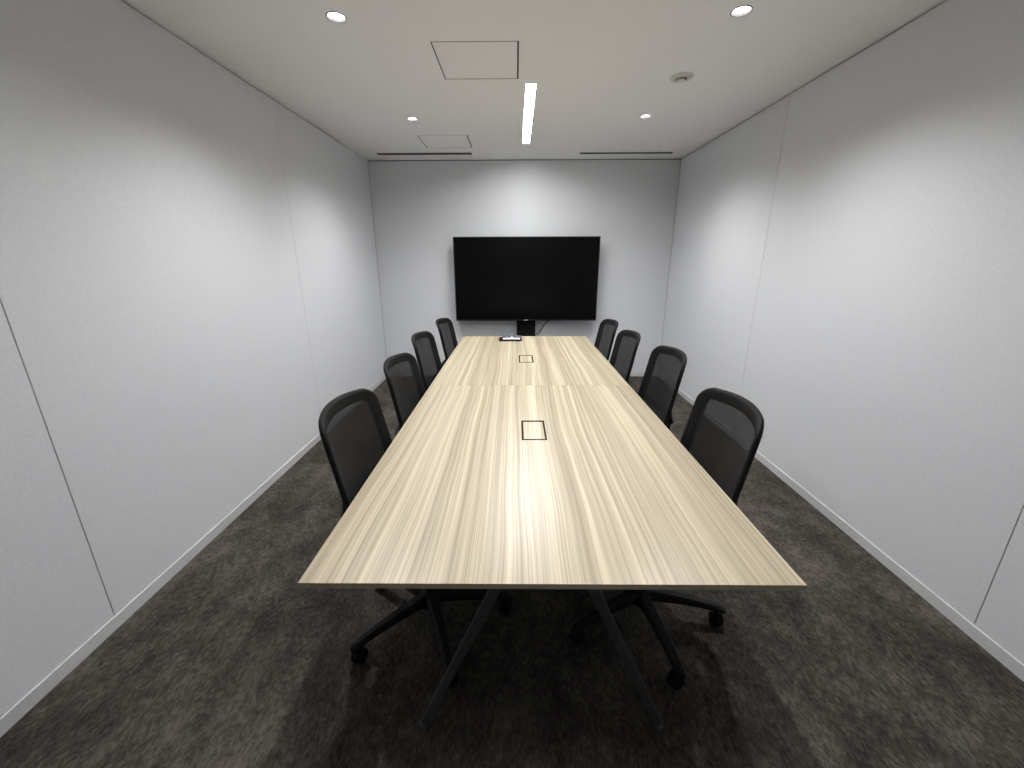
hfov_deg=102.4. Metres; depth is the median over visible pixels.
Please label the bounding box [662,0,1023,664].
wall
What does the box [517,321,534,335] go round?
equipment box
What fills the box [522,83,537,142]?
linear light
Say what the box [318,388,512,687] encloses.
office chair
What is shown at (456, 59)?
ceiling hatch
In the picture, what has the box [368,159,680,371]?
wall
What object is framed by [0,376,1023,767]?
floor
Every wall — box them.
[0,0,385,717]
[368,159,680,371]
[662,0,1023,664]
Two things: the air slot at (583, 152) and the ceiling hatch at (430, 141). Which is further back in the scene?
the air slot at (583, 152)
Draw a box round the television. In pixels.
[453,236,600,320]
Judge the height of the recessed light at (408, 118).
0.025 m
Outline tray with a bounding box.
[499,337,521,340]
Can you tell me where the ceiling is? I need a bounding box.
[121,0,946,160]
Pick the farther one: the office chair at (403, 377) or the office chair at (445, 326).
the office chair at (445, 326)
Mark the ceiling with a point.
(597, 66)
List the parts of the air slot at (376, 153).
blade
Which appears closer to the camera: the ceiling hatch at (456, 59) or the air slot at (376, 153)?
the ceiling hatch at (456, 59)
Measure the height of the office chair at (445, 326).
0.963 m
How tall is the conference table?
0.721 m
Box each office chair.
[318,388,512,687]
[383,352,425,435]
[411,331,441,390]
[436,318,457,366]
[569,388,763,689]
[594,319,618,361]
[609,330,640,387]
[638,345,686,429]
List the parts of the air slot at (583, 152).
blade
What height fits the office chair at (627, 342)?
0.963 m
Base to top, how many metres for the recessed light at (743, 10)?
0.025 m
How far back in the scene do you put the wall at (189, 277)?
1.79 m
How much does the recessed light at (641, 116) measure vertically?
0.025 m
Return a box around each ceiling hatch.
[418,135,471,147]
[430,41,518,78]
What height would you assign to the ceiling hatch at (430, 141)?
0.030 m
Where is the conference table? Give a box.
[298,336,806,730]
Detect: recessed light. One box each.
[326,11,346,22]
[407,117,417,120]
[639,115,650,118]
[730,5,752,16]
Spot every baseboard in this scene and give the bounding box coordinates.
[0,375,385,736]
[630,372,644,375]
[678,389,1023,681]
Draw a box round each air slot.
[376,153,471,154]
[580,152,672,153]
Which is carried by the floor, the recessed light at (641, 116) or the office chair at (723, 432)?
the office chair at (723, 432)
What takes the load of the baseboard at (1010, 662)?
attached to the wall at (847, 260)
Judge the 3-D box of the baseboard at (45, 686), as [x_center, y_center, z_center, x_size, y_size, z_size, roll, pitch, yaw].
[-1.610,0.708,2.550,0.008,0.056,5.670,0,17,1]
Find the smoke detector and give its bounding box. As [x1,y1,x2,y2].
[669,72,693,82]
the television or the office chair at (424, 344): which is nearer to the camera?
the office chair at (424, 344)
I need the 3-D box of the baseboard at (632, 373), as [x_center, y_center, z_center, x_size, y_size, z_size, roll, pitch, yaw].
[0.137,-0.124,5.242,3.432,0.056,0.010,0,17,1]
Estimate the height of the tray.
0.018 m
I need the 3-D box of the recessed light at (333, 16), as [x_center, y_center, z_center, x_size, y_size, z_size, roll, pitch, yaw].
[-0.787,-1.652,1.841,0.088,0.025,0.088,0,17,1]
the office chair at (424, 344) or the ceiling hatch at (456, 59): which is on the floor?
the office chair at (424, 344)
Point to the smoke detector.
(682, 77)
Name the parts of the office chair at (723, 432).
leg, backrest frame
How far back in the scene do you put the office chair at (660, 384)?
2.35 m
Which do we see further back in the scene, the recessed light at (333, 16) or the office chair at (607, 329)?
the office chair at (607, 329)
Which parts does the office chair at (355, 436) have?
backrest frame, leg, leg, leg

